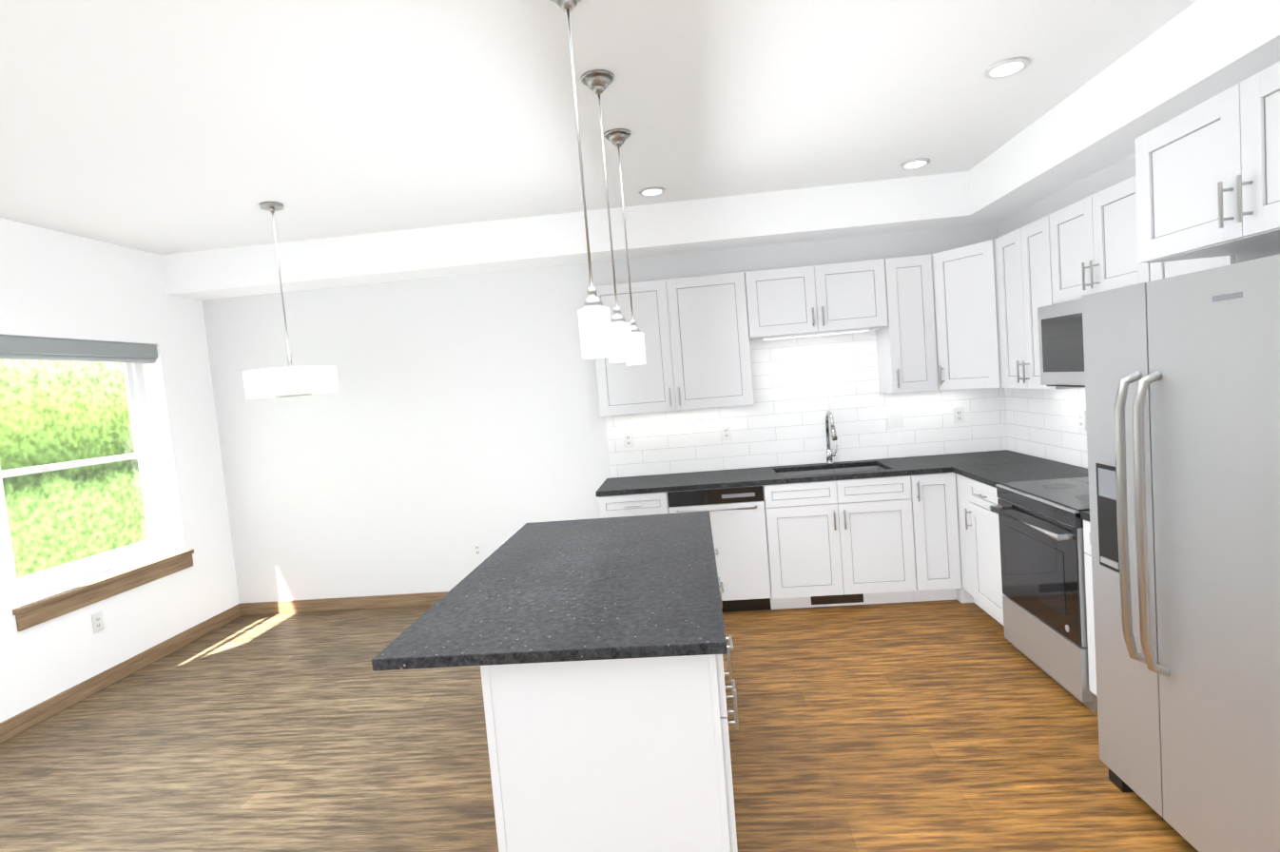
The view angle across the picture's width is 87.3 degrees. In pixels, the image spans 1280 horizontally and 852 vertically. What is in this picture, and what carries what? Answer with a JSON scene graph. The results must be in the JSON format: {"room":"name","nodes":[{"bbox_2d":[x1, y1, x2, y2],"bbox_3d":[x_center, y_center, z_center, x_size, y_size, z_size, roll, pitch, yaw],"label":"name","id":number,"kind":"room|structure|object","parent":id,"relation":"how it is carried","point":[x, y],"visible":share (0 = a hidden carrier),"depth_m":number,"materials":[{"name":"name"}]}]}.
{"room":"kitchen","nodes":[
{"label":"kitchen","id":0,"kind":"room"},
{"bbox_2d":[0,217,239,722],"bbox_3d":[-3.792,0.418,1.547,0.250,2.842,7.730,-4,4,5],"label":"wall","id":1,"kind":"structure","parent":0,"point":[55,284],"depth_m":4.54,"materials":[{"name":"white paint"}]},
{"bbox_2d":[0,334,157,363],"bbox_3d":[-3.569,-0.475,4.244,0.088,0.130,1.208,-4,4,5],"label":"window blind","id":2,"kind":"object","parent":1,"relation":"attached to","point":[17,347],"visible":1,"depth_m":4.19,"materials":[{"name":"grey"}]},
{"bbox_2d":[0,359,184,606],"bbox_3d":[-3.559,0.215,4.292,0.196,1.520,1.216,-4,4,5],"label":"window unit","id":3,"kind":"structure","parent":1,"relation":"in","point":[35,587],"depth_m":4.48,"materials":[{"name":"white plastic"}]},
{"bbox_2d":[91,611,104,633],"bbox_3d":[-3.382,1.223,4.182,0.008,0.116,0.072,-4,4,5],"label":"outlet","id":4,"kind":"object","parent":1,"relation":"attached to","point":[97,620],"visible":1,"depth_m":4.18,"materials":[{"name":"white plastic"}]},
{"bbox_2d":[12,548,193,631],"bbox_3d":[-3.446,1.030,4.342,0.168,0.125,1.316,-4,4,5],"label":"window sill","id":5,"kind":"structure","parent":1,"relation":"attached to","point":[38,612],"depth_m":4.18,"materials":[{"name":"brown wood"}]},
{"bbox_2d":[0,603,241,743],"bbox_3d":[-3.548,1.772,1.625,0.016,0.100,7.730,-4,4,5],"label":"baseboard","id":6,"kind":"structure","parent":1,"relation":"attached to","point":[22,722],"depth_m":4.21,"materials":[{"name":"brown wood"}]},
{"bbox_2d":[0,0,1197,254],"bbox_3d":[-0.776,-1.311,1.191,6.566,0.150,8.230,-4,4,5],"label":"ceiling","id":7,"kind":"structure","parent":0,"point":[169,126],"depth_m":2.84,"materials":[{"name":"paint"}]},
{"bbox_2d":[242,201,339,398],"bbox_3d":[-2.116,-0.738,3.974,0.498,1.128,0.498,-4,4,5],"label":"drum pendant light","id":8,"kind":"object","parent":7,"relation":"hanging from","point":[290,380],"visible":1,"depth_m":3.82,"materials":[{"name":"white fabric"}]},
{"bbox_2d":[549,0,613,358],"bbox_3d":[-0.180,-0.776,2.084,0.132,1.124,0.132,-4,4,5],"label":"pendant light","id":9,"kind":"object","parent":7,"relation":"hanging from","point":[594,327],"visible":1,"depth_m":2.07,"materials":[{"name":"white glass"}]},
{"bbox_2d":[581,69,633,362],"bbox_3d":[-0.122,-0.820,2.689,0.132,1.124,0.132,-4,4,5],"label":"pendant light","id":10,"kind":"object","parent":7,"relation":"hanging from","point":[597,82],"visible":0.98,"depth_m":2.67,"materials":[{"name":"white glass"}]},
{"bbox_2d":[603,128,646,365],"bbox_3d":[-0.064,-0.865,3.305,0.132,1.124,0.132,-4,4,5],"label":"pendant light","id":11,"kind":"object","parent":7,"relation":"hanging from","point":[617,138],"visible":0.88,"depth_m":3.29,"materials":[{"name":"white glass"}]},
{"bbox_2d":[639,186,665,195],"bbox_3d":[0.077,-1.501,4.294,0.170,0.012,0.170,-4,4,5],"label":"recessed light","id":12,"kind":"object","parent":7,"relation":"in","point":[652,191],"visible":0.98,"depth_m":4.27,"materials":[{"name":"white plastic"}]},
{"bbox_2d":[900,157,930,169],"bbox_3d":[1.708,-1.626,4.160,0.170,0.012,0.170,-4,4,5],"label":"recessed light","id":13,"kind":"object","parent":7,"relation":"in","point":[915,164],"visible":0.98,"depth_m":4.14,"materials":[{"name":"white plastic"}]},
{"bbox_2d":[984,57,1029,78],"bbox_3d":[1.569,-1.530,2.871,0.170,0.012,0.170,-4,4,5],"label":"recessed light","id":14,"kind":"object","parent":7,"relation":"in","point":[1006,67],"visible":0.96,"depth_m":2.85,"materials":[{"name":"white plastic"}]},
{"bbox_2d":[0,599,1198,851],"bbox_3d":[-0.533,1.650,1.385,6.566,0.120,8.230,-4,4,5],"label":"floor","id":15,"kind":"structure","parent":0,"point":[957,725],"depth_m":3.06,"materials":[{"name":"brown wood"}]},
{"bbox_2d":[480,577,737,851],"bbox_3d":[-0.053,1.054,2.216,0.683,0.878,0.650,-4,4,5],"label":"base cabinet","id":16,"kind":"object","parent":15,"relation":"on","point":[623,755],"depth_m":1.89,"materials":[{"name":"white paint"}]},
{"bbox_2d":[371,510,727,670],"bbox_3d":[-0.192,0.571,2.732,0.994,0.034,1.785,-4,4,5],"label":"countertop","id":17,"kind":"structure","parent":16,"relation":"on","point":[613,588],"depth_m":2.25,"materials":[{"name":"stone"}]},
{"bbox_2d":[598,491,669,518],"bbox_3d":[0.005,0.877,4.843,0.467,0.878,0.656,-4,4,5],"label":"base cabinet","id":18,"kind":"object","parent":15,"relation":"on","point":[633,505],"visible":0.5,"depth_m":4.53,"materials":[{"name":"white paint"}]},
{"bbox_2d":[667,484,771,612],"bbox_3d":[0.558,0.835,4.793,0.640,0.878,0.664,-4,4,5],"label":"dishwasher","id":19,"kind":"object","parent":15,"relation":"on","point":[737,515],"visible":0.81,"depth_m":4.49,"materials":[{"name":"white paint"}]},
{"bbox_2d":[762,465,916,609],"bbox_3d":[1.352,0.774,4.732,0.949,0.878,0.656,-4,4,5],"label":"base cabinet","id":20,"kind":"object","parent":15,"relation":"on","point":[843,542],"visible":0.96,"depth_m":4.45,"materials":[{"name":"white paint"}]},
{"bbox_2d":[910,472,961,601],"bbox_3d":[1.967,0.727,4.681,0.284,0.878,0.656,-4,4,5],"label":"base cabinet","id":21,"kind":"object","parent":15,"relation":"on","point":[936,534],"visible":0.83,"depth_m":4.40,"materials":[{"name":"white paint"}]},
{"bbox_2d":[918,449,1037,461],"bbox_3d":[2.342,0.239,4.627,0.648,0.034,0.390,-4,4,5],"label":"countertop","id":22,"kind":"structure","parent":21,"relation":"on","point":[978,455],"depth_m":4.72,"materials":[{"name":"stone"}]},
{"bbox_2d":[955,473,970,602],"bbox_3d":[2.369,0.723,4.224,0.618,0.878,0.305,-4,4,5],"label":"base cabinet","id":23,"kind":"object","parent":15,"relation":"on","point":[963,594],"depth_m":4.34,"materials":[{"name":"white paint"}]},
{"bbox_2d":[595,452,1017,496],"bbox_3d":[1.194,0.327,4.721,2.958,0.034,0.623,-4,4,5],"label":"countertop","id":24,"kind":"structure","parent":23,"relation":"on","point":[910,465],"depth_m":4.59,"materials":[{"name":"stone"}]},
{"bbox_2d":[777,465,883,476],"bbox_3d":[1.346,0.428,4.718,0.746,0.188,0.396,-4,4,5],"label":"sink basin","id":25,"kind":"object","parent":24,"relation":"in","point":[828,471],"visible":0.02,"depth_m":4.90,"materials":[{"name":"silver metal"}]},
{"bbox_2d":[825,410,837,464],"bbox_3d":[1.394,0.087,4.820,0.101,0.397,0.291,-4,4,5],"label":"faucet","id":26,"kind":"object","parent":24,"relation":"on","point":[829,454],"visible":1,"depth_m":4.92,"materials":[{"name":"silver metal"}]},
{"bbox_2d":[945,457,1088,487],"bbox_3d":[2.292,0.285,3.985,0.648,0.034,0.660,-4,4,5],"label":"countertop","id":27,"kind":"structure","parent":23,"relation":"on","point":[992,468],"depth_m":4.03,"materials":[{"name":"stone"}]},
{"bbox_2d":[963,476,1003,625],"bbox_3d":[2.345,0.746,3.912,0.618,0.878,0.457,-4,4,5],"label":"base cabinet","id":28,"kind":"object","parent":15,"relation":"on","point":[979,551],"depth_m":3.99,"materials":[{"name":"white paint"}]},
{"bbox_2d":[989,476,1097,713],"bbox_3d":[2.250,0.760,3.306,0.710,0.944,0.758,-4,4,5],"label":"range","id":29,"kind":"object","parent":15,"relation":"on","point":[1041,540],"visible":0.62,"depth_m":3.24,"materials":[{"name":"silver metal"}]},
{"bbox_2d":[1083,519,1097,696],"bbox_3d":[2.233,0.834,2.703,0.656,0.878,0.446,-4,4,5],"label":"cabinet filler","id":30,"kind":"object","parent":15,"relation":"on","point":[1090,605],"visible":0.06,"depth_m":2.91,"materials":[{"name":"white paint"}]},
{"bbox_2d":[1080,510,1089,521],"bbox_3d":[2.206,0.378,2.672,0.620,0.034,0.446,-4,4,5],"label":"countertop","id":31,"kind":"structure","parent":30,"relation":"on","point":[1084,514],"depth_m":2.88,"materials":[{"name":"stone"}]},
{"bbox_2d":[1081,253,1279,851],"bbox_3d":[2.002,0.432,1.998,0.902,1.807,0.910,-4,4,5],"label":"refrigerator","id":32,"kind":"object","parent":15,"relation":"on","point":[1182,384],"visible":1,"depth_m":1.98,"materials":[{"name":"silver metal"}]},
{"bbox_2d":[202,222,1007,603],"bbox_3d":[-0.349,-0.108,5.257,6.566,2.842,0.250,-4,4,5],"label":"wall","id":33,"kind":"structure","parent":0,"point":[438,434],"depth_m":5.24,"materials":[{"name":"white paint"}]},
{"bbox_2d":[240,591,448,616],"bbox_3d":[-1.715,1.378,5.335,3.080,0.100,0.016,-4,4,5],"label":"baseboard","id":34,"kind":"structure","parent":33,"relation":"attached to","point":[344,603],"depth_m":5.38,"materials":[{"name":"brown wood"}]},
{"bbox_2d":[472,542,483,557],"bbox_3d":[-1.278,0.974,5.274,0.072,0.116,0.008,-4,4,5],"label":"outlet","id":35,"kind":"object","parent":33,"relation":"attached to","point":[477,549],"visible":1,"depth_m":5.27,"materials":[{"name":"white plastic"}]},
{"bbox_2d":[589,271,753,416],"bbox_3d":[0.230,-0.579,4.867,1.094,0.926,0.366,-4,4,5],"label":"upper cabinet","id":36,"kind":"object","parent":33,"relation":"attached to","point":[694,330],"visible":0.98,"depth_m":4.72,"materials":[{"name":"white paint"}]},
{"bbox_2d":[605,329,1007,477],"bbox_3d":[1.193,-0.192,5.003,2.928,0.959,0.008,-4,4,5],"label":"backsplash","id":37,"kind":"structure","parent":33,"relation":"attached to","point":[802,386],"depth_m":4.99,"materials":[{"name":"tile"}]},
{"bbox_2d":[622,432,633,447],"bbox_3d":[-0.088,0.108,5.112,0.072,0.116,0.008,-4,4,5],"label":"outlet","id":38,"kind":"object","parent":37,"relation":"attached to","point":[628,439],"visible":1,"depth_m":5.11,"materials":[{"name":"white plastic"}]},
{"bbox_2d":[720,425,731,441],"bbox_3d":[0.650,0.051,5.052,0.072,0.116,0.008,-4,4,5],"label":"outlet","id":39,"kind":"object","parent":37,"relation":"attached to","point":[726,430],"visible":1,"depth_m":5.05,"materials":[{"name":"white plastic"}]},
{"bbox_2d":[887,411,904,428],"bbox_3d":[1.885,-0.043,4.950,0.115,0.116,0.009,-4,4,5],"label":"light switch","id":40,"kind":"object","parent":37,"relation":"attached to","point":[895,419],"visible":1,"depth_m":4.95,"materials":[{"name":"white plastic"}]},
{"bbox_2d":[953,407,964,423],"bbox_3d":[2.338,-0.078,4.913,0.072,0.116,0.008,-4,4,5],"label":"outlet","id":41,"kind":"object","parent":37,"relation":"attached to","point":[959,415],"visible":1,"depth_m":4.91,"materials":[{"name":"white plastic"}]},
{"bbox_2d":[744,258,887,340],"bbox_3d":[1.226,-0.889,4.768,0.943,0.459,0.366,-4,4,5],"label":"upper cabinet","id":42,"kind":"object","parent":33,"relation":"attached to","point":[819,299],"visible":0.96,"depth_m":4.63,"materials":[{"name":"white paint"}]},
{"bbox_2d":[762,328,869,340],"bbox_3d":[1.231,-0.644,4.715,0.727,0.018,0.050,-4,4,5],"label":"under-cabinet light","id":43,"kind":"object","parent":42,"relation":"attached to","point":[816,334],"visible":0.93,"depth_m":4.69,"materials":[{"name":"white plastic"}]},
{"bbox_2d":[875,254,938,393],"bbox_3d":[1.872,-0.705,4.732,0.310,0.926,0.366,-4,4,5],"label":"upper cabinet","id":44,"kind":"object","parent":33,"relation":"attached to","point":[906,349],"visible":1,"depth_m":4.60,"materials":[{"name":"white paint"}]},
{"bbox_2d":[160,0,1279,300],"bbox_3d":[-0.758,-1.093,1.205,6.066,0.287,7.730,-4,4,5],"label":"soffit","id":45,"kind":"structure","parent":0,"point":[1195,53],"depth_m":4.55,"materials":[{"name":"white paint"}]},
{"bbox_2d":[997,153,1135,468],"bbox_3d":[2.484,-0.064,1.030,0.250,2.842,7.730,-4,4,5],"label":"wall","id":46,"kind":"structure","parent":0,"point":[1115,173],"depth_m":3.87,"materials":[{"name":"white paint"}]},
{"bbox_2d":[930,238,1003,389],"bbox_3d":[2.296,-0.726,4.524,0.591,0.926,0.711,-4,4,5],"label":"upper cabinet","id":47,"kind":"object","parent":46,"relation":"attached to","point":[966,311],"visible":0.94,"depth_m":4.36,"materials":[{"name":"white paint"}]},
{"bbox_2d":[996,214,1085,389],"bbox_3d":[2.357,-0.687,3.854,0.366,0.926,0.611,-4,4,5],"label":"upper cabinet","id":48,"kind":"object","parent":46,"relation":"attached to","point":[1024,273],"visible":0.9,"depth_m":3.86,"materials":[{"name":"white paint"}]},
{"bbox_2d":[1004,387,1087,467],"bbox_3d":[2.557,-0.214,3.634,0.008,0.959,2.501,-4,4,5],"label":"backsplash","id":49,"kind":"structure","parent":46,"relation":"attached to","point":[1041,423],"depth_m":4.32,"materials":[{"name":"tile"}]},
{"bbox_2d":[1077,409,1086,430],"bbox_3d":[2.585,-0.034,3.926,0.008,0.116,0.072,-4,4,5],"label":"outlet","id":50,"kind":"object","parent":49,"relation":"attached to","point":[1081,419],"visible":1,"depth_m":3.92,"materials":[{"name":"white plastic"}]},
{"bbox_2d":[1048,175,1150,304],"bbox_3d":[2.286,-0.862,3.155,0.366,0.476,0.756,-4,4,5],"label":"upper cabinet","id":51,"kind":"object","parent":46,"relation":"attached to","point":[1094,238],"visible":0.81,"depth_m":3.13,"materials":[{"name":"white paint"}]},
{"bbox_2d":[1037,298,1085,387],"bbox_3d":[2.281,-0.410,3.188,0.450,0.423,0.756,-4,4,5],"label":"microwave","id":52,"kind":"object","parent":51,"relation":"attached to","point":[1060,341],"visible":0.23,"depth_m":3.35,"materials":[{"name":"silver metal"}]},
{"bbox_2d":[1134,60,1279,263],"bbox_3d":[2.016,-0.777,1.875,0.706,0.433,0.900,-4,4,5],"label":"upper cabinet","id":53,"kind":"object","parent":46,"relation":"attached to","point":[1208,177],"visible":1,"depth_m":2.02,"materials":[{"name":"white paint"}]},
{"bbox_2d":[1149,251,1279,281],"bbox_3d":[2.259,-0.596,2.579,0.366,0.926,0.424,-4,4,5],"label":"upper cabinet","id":54,"kind":"object","parent":46,"relation":"attached to","point":[1164,270],"depth_m":2.57,"materials":[{"name":"white paint"}]},
{"label":"outside","id":55,"kind":"structure","parent":0,"visible":0},
{"bbox_2d":[0,359,148,578],"bbox_3d":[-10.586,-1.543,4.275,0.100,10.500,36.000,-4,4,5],"label":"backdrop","id":56,"kind":"structure","parent":55,"point":[29,385],"depth_m":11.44,"materials":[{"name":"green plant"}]}
]}

